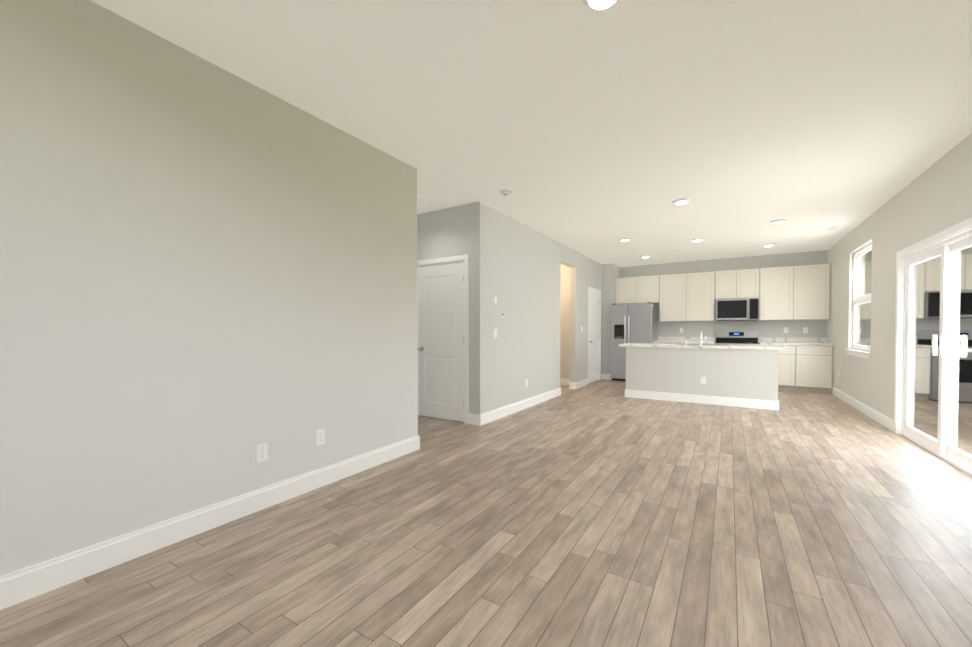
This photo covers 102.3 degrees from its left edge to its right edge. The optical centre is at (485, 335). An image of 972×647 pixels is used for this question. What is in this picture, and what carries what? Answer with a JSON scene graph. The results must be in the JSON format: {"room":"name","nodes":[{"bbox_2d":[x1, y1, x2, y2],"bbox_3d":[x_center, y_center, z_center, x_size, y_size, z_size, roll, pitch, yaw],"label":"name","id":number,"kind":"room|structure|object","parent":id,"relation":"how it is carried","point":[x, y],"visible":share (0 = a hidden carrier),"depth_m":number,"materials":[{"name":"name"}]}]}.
{"room":"empty living room","nodes":[
{"label":"empty living room","id":0,"kind":"room"},
{"bbox_2d":[0,0,419,576],"bbox_3d":[-1.734,-0.232,2.238,0.120,2.740,3.830,1,1,32],"label":"wall","id":1,"kind":"structure","parent":0,"point":[208,276],"depth_m":2.14,"materials":[{"name":"paint"}]},
{"bbox_2d":[0,435,419,609],"bbox_3d":[-1.673,1.071,2.229,0.015,0.135,3.845,1,1,32],"label":"baseboard","id":2,"kind":"structure","parent":1,"relation":"attached to","point":[22,585],"depth_m":2.13,"materials":[{"name":"white wood"}]},
{"bbox_2d":[256,443,267,462],"bbox_3d":[-1.465,0.763,2.562,0.007,0.116,0.072,1,1,32],"label":"electrical outlet","id":3,"kind":"object","parent":1,"relation":"attached to","point":[261,452],"visible":1,"depth_m":2.56,"materials":[{"name":"white plastic"}]},
{"bbox_2d":[316,429,324,445],"bbox_3d":[-1.238,0.758,2.927,0.007,0.116,0.072,1,1,32],"label":"electrical outlet","id":4,"kind":"object","parent":1,"relation":"attached to","point":[320,437],"visible":1,"depth_m":2.92,"materials":[{"name":"white plastic"}]},
{"bbox_2d":[420,203,475,413],"bbox_3d":[-1.303,-0.283,5.627,2.680,2.740,0.120,1,1,32],"label":"wall","id":5,"kind":"structure","parent":0,"point":[448,232],"depth_m":4.93,"materials":[{"name":"paint"}]},
{"bbox_2d":[418,262,463,421],"bbox_3d":[-0.588,0.075,5.146,0.768,2.016,0.178,1,1,32],"label":"door","id":6,"kind":"structure","parent":5,"relation":"in","point":[441,341],"depth_m":5.13,"materials":[{"name":"white wood"}]},
{"bbox_2d":[417,254,468,423],"bbox_3d":[-0.573,0.038,5.177,0.924,2.112,0.152,1,1,32],"label":"door frame","id":7,"kind":"structure","parent":5,"relation":"attached to","point":[446,260],"depth_m":4.89,"materials":[{"name":"white wood"}]},
{"bbox_2d":[0,379,971,646],"bbox_3d":[0.751,1.149,4.899,7.360,0.100,11.240,1,1,32],"label":"floor","id":8,"kind":"structure","parent":0,"point":[602,513],"depth_m":2.09,"materials":[{"name":"brown wood"}]},
{"bbox_2d":[611,302,656,380],"bbox_3d":[3.452,0.143,9.139,0.880,1.785,0.863,1,1,32],"label":"refrigerator","id":9,"kind":"object","parent":8,"relation":"on","point":[633,323],"visible":0.69,"depth_m":8.88,"materials":[{"name":"silver metal"}]},
{"bbox_2d":[624,347,778,409],"bbox_3d":[3.553,0.633,6.603,2.180,0.880,0.755,1,1,32],"label":"kitchen island","id":10,"kind":"object","parent":8,"relation":"on","point":[745,376],"depth_m":6.22,"materials":[{"name":"paint"}]},
{"bbox_2d":[619,343,786,350],"bbox_3d":[3.550,0.170,6.610,2.350,0.044,0.835,1,1,32],"label":"island countertop","id":11,"kind":"structure","parent":10,"relation":"on","point":[733,347],"depth_m":6.22,"materials":[{"name":"white stone"}]},
{"bbox_2d":[699,330,705,344],"bbox_3d":[3.599,0.027,6.498,0.113,0.244,0.217,1,1,32],"label":"faucet","id":12,"kind":"object","parent":11,"relation":"on","point":[700,341],"visible":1,"depth_m":6.44,"materials":[{"name":"silver metal"}]},
{"bbox_2d":[707,344,730,346],"bbox_3d":[3.659,0.258,6.681,0.864,0.228,0.425,1,1,32],"label":"sink","id":13,"kind":"object","parent":11,"relation":"in","point":[708,345],"depth_m":6.31,"materials":[{"name":"white stone"}]},
{"bbox_2d":[701,377,705,383],"bbox_3d":[3.457,0.709,6.231,0.072,0.116,0.007,1,1,32],"label":"electrical outlet","id":14,"kind":"object","parent":10,"relation":"attached to","point":[703,380],"visible":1,"depth_m":6.23,"materials":[{"name":"white plastic"}]},
{"bbox_2d":[715,330,759,344],"bbox_3d":[5.215,0.466,8.154,0.756,1.168,0.701,1,1,32],"label":"range","id":15,"kind":"object","parent":8,"relation":"on","point":[738,337],"visible":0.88,"depth_m":8.33,"materials":[{"name":"silver metal"}]},
{"bbox_2d":[778,345,832,393],"bbox_3d":[6.033,0.617,7.706,1.095,0.880,0.620,1,1,32],"label":"base cabinet","id":16,"kind":"object","parent":8,"relation":"on","point":[804,368],"visible":0.56,"depth_m":7.37,"materials":[{"name":"paint"}]},
{"bbox_2d":[758,337,833,345],"bbox_3d":[6.034,0.106,7.693,1.107,0.139,0.642,1,1,32],"label":"countertop","id":17,"kind":"structure","parent":16,"relation":"on","point":[794,341],"depth_m":7.79,"materials":[{"name":"stone"}]},
{"bbox_3d":[4.409,0.602,8.716,1.190,0.880,0.620,1,1,32],"label":"base cabinet","id":18,"kind":"object","parent":8,"relation":"on","visible":0},
{"bbox_2d":[653,337,715,343],"bbox_3d":[4.407,0.091,8.705,1.194,0.139,0.642,1,1,32],"label":"countertop","id":19,"kind":"structure","parent":18,"relation":"on","point":[690,340],"depth_m":8.73,"materials":[{"name":"stone"}]},
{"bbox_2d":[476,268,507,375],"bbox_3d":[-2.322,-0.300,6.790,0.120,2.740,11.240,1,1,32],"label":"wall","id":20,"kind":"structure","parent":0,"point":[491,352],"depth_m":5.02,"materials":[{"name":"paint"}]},
{"bbox_2d":[476,387,560,425],"bbox_3d":[0.640,1.015,5.944,0.015,0.135,2.710,1,1,32],"label":"baseboard","id":21,"kind":"structure","parent":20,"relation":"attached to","point":[487,417],"depth_m":5.55,"materials":[{"name":"white wood"}]},
{"bbox_2d":[90,0,971,266],"bbox_3d":[0.751,-1.691,4.857,7.360,0.100,11.240,1,1,32],"label":"ceiling","id":22,"kind":"structure","parent":0,"point":[579,126],"depth_m":2.65,"materials":[{"name":"paint"}]},
{"bbox_2d":[500,189,511,195],"bbox_3d":[0.221,-1.617,4.422,0.136,0.036,0.136,1,1,32],"label":"smoke detector","id":23,"kind":"object","parent":22,"relation":"attached to","point":[505,192],"visible":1,"depth_m":4.39,"materials":[{"name":"white plastic"}]},
{"bbox_2d":[582,0,618,10],"bbox_3d":[0.544,-1.582,1.819,0.196,0.027,0.196,1,1,32],"label":"recessed light","id":24,"kind":"object","parent":22,"relation":"in","point":[598,5],"visible":0.94,"depth_m":1.85,"materials":[{"name":"white plastic"}]},
{"bbox_2d":[619,238,630,241],"bbox_3d":[2.396,-1.655,6.744,0.196,0.027,0.196,1,1,32],"label":"recessed light","id":25,"kind":"object","parent":22,"relation":"in","point":[625,239],"visible":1,"depth_m":6.70,"materials":[{"name":"white plastic"}]},
{"bbox_2d":[672,198,689,204],"bbox_3d":[2.367,-1.626,4.748,0.196,0.027,0.196,1,1,32],"label":"recessed light","id":26,"kind":"object","parent":22,"relation":"in","point":[681,201],"visible":1,"depth_m":4.71,"materials":[{"name":"white plastic"}]},
{"bbox_2d":[692,238,703,241],"bbox_3d":[3.655,-1.655,6.761,0.196,0.027,0.196,1,1,32],"label":"recessed light","id":27,"kind":"object","parent":22,"relation":"in","point":[697,239],"visible":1,"depth_m":6.73,"materials":[{"name":"white plastic"}]},
{"bbox_2d":[763,243,774,246],"bbox_3d":[5.185,-1.662,7.175,0.196,0.027,0.196,1,1,32],"label":"recessed light","id":28,"kind":"object","parent":22,"relation":"in","point":[768,245],"visible":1,"depth_m":7.13,"materials":[{"name":"white plastic"}]},
{"bbox_2d":[770,219,786,223],"bbox_3d":[4.191,-1.639,5.615,0.196,0.027,0.196,1,1,32],"label":"recessed light","id":29,"kind":"object","parent":22,"relation":"in","point":[778,221],"visible":1,"depth_m":5.58,"materials":[{"name":"white plastic"}]},
{"bbox_2d":[824,225,840,230],"bbox_3d":[5.300,-1.653,5.997,0.150,0.009,0.300,1,1,32],"label":"ceiling vent","id":30,"kind":"object","parent":22,"relation":"in","point":[835,227],"visible":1,"depth_m":5.95,"materials":[{"name":"white plastic"}]},
{"bbox_2d":[560,264,569,378],"bbox_3d":[1.224,-0.328,8.718,1.705,2.740,0.120,1,1,32],"label":"wall","id":31,"kind":"structure","parent":0,"point":[564,322],"depth_m":8.35,"materials":[{"name":"paint"}]},
{"bbox_2d":[560,378,579,385],"bbox_3d":[1.239,0.975,8.648,1.585,0.135,0.015,1,1,32],"label":"baseboard","id":32,"kind":"structure","parent":31,"relation":"attached to","point":[562,381],"depth_m":8.35,"materials":[{"name":"white wood"}]},
{"bbox_2d":[572,378,587,388],"bbox_3d":[1.987,0.983,8.110,0.015,0.135,0.793,1,1,32],"label":"baseboard","id":33,"kind":"structure","parent":31,"relation":"attached to","point":[575,385],"depth_m":7.95,"materials":[{"name":"white wood"}]},
{"bbox_2d":[508,250,827,375],"bbox_3d":[3.697,-0.341,9.593,7.080,2.740,0.120,1,1,32],"label":"wall","id":34,"kind":"structure","parent":0,"point":[534,298],"depth_m":7.88,"materials":[{"name":"paint"}]},
{"bbox_2d":[589,291,599,382],"bbox_3d":[2.426,0.019,8.863,0.178,2.016,0.808,1,1,32],"label":"door","id":35,"kind":"structure","parent":34,"relation":"in","point":[594,301],"depth_m":8.86,"materials":[{"name":"white wood"}]},
{"bbox_2d":[588,286,600,383],"bbox_3d":[2.395,-0.017,8.877,0.152,2.112,0.964,1,1,32],"label":"door frame","id":36,"kind":"structure","parent":34,"relation":"attached to","point":[591,289],"depth_m":9.19,"materials":[{"name":"white wood"}]},
{"bbox_2d":[616,276,639,303],"bbox_3d":[3.453,-1.089,9.455,0.549,0.640,0.348,1,1,32],"label":"upper cabinet","id":37,"kind":"object","parent":34,"relation":"attached to","point":[627,288],"depth_m":9.31,"materials":[{"name":"paint"}]},
{"bbox_2d":[640,275,659,302],"bbox_3d":[3.815,-1.086,9.230,0.549,0.640,0.348,1,1,32],"label":"upper cabinet","id":38,"kind":"object","parent":34,"relation":"attached to","point":[650,284],"depth_m":9.05,"materials":[{"name":"paint"}]},
{"bbox_2d":[656,273,691,321],"bbox_3d":[4.278,-0.867,8.945,0.679,1.070,0.348,1,1,32],"label":"upper cabinet","id":39,"kind":"object","parent":34,"relation":"attached to","point":[675,289],"depth_m":8.78,"materials":[{"name":"paint"}]},
{"bbox_2d":[688,271,719,321],"bbox_3d":[4.751,-0.862,8.651,0.680,1.070,0.348,1,1,32],"label":"upper cabinet","id":40,"kind":"object","parent":34,"relation":"attached to","point":[705,285],"depth_m":8.48,"materials":[{"name":"paint"}]},
{"bbox_2d":[720,269,739,298],"bbox_3d":[5.173,-1.089,8.385,0.451,0.610,0.348,1,1,32],"label":"upper cabinet","id":41,"kind":"object","parent":34,"relation":"attached to","point":[730,279],"depth_m":8.22,"materials":[{"name":"paint"}]},
{"bbox_2d":[740,268,759,298],"bbox_3d":[5.452,-1.086,8.211,0.452,0.610,0.348,1,1,32],"label":"upper cabinet","id":42,"kind":"object","parent":34,"relation":"attached to","point":[749,278],"depth_m":8.04,"materials":[{"name":"paint"}]},
{"bbox_2d":[716,298,758,320],"bbox_3d":[5.290,-0.552,8.260,0.754,0.450,0.447,1,1,32],"label":"microwave","id":43,"kind":"object","parent":42,"relation":"attached to","point":[744,309],"visible":1,"depth_m":8.11,"materials":[{"name":"silver metal"}]},
{"bbox_2d":[758,265,799,320],"bbox_3d":[5.874,-0.852,7.952,0.677,1.070,0.348,1,1,32],"label":"upper cabinet","id":44,"kind":"object","parent":34,"relation":"attached to","point":[793,292],"depth_m":7.78,"materials":[{"name":"paint"}]},
{"bbox_2d":[803,327,807,332],"bbox_3d":[6.397,-0.115,7.840,0.072,0.116,0.007,1,1,32],"label":"electrical outlet","id":45,"kind":"object","parent":34,"relation":"attached to","point":[805,329],"visible":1,"depth_m":7.84,"materials":[{"name":"white plastic"}]},
{"bbox_2d":[796,263,829,319],"bbox_3d":[6.315,-0.848,7.678,0.609,1.070,0.348,1,1,32],"label":"upper cabinet","id":46,"kind":"object","parent":34,"relation":"attached to","point":[814,278],"depth_m":7.50,"materials":[{"name":"paint"}]},
{"bbox_2d":[824,133,971,419],"bbox_3d":[3.825,-0.243,2.966,0.120,2.740,11.240,1,1,32],"label":"wall","id":47,"kind":"structure","parent":0,"point":[939,199],"depth_m":4.80,"materials":[{"name":"paint"}]},
{"bbox_2d":[845,349,870,358],"bbox_3d":[5.511,0.258,5.782,0.085,0.085,1.230,1,1,32],"label":"window sill","id":48,"kind":"structure","parent":47,"relation":"attached to","point":[860,353],"depth_m":5.69,"materials":[{"name":"white wood"}]},
{"bbox_2d":[852,242,871,351],"bbox_3d":[5.568,-0.549,5.734,0.070,1.526,1.146,1,1,32],"label":"window","id":49,"kind":"structure","parent":47,"relation":"in","point":[862,274],"depth_m":5.89,"materials":[{"name":"glass"}]},
{"bbox_2d":[832,387,893,431],"bbox_3d":[5.507,1.017,5.814,0.015,0.135,3.158,1,1,32],"label":"baseboard","id":50,"kind":"structure","parent":47,"relation":"attached to","point":[882,419],"depth_m":5.37,"materials":[{"name":"white wood"}]},
{"bbox_2d":[894,217,971,434],"bbox_3d":[4.176,0.089,3.635,0.046,2.057,1.924,1,1,32],"label":"door frame","id":51,"kind":"structure","parent":47,"relation":"attached to","point":[965,225],"depth_m":4.38,"materials":[{"name":"white wood"}]},
{"bbox_2d":[902,229,971,476],"bbox_3d":[4.220,0.121,3.609,0.102,1.993,1.796,1,1,32],"label":"sliding door","id":52,"kind":"structure","parent":47,"relation":"in","point":[937,382],"depth_m":3.62,"materials":[{"name":"glass"}]}
]}

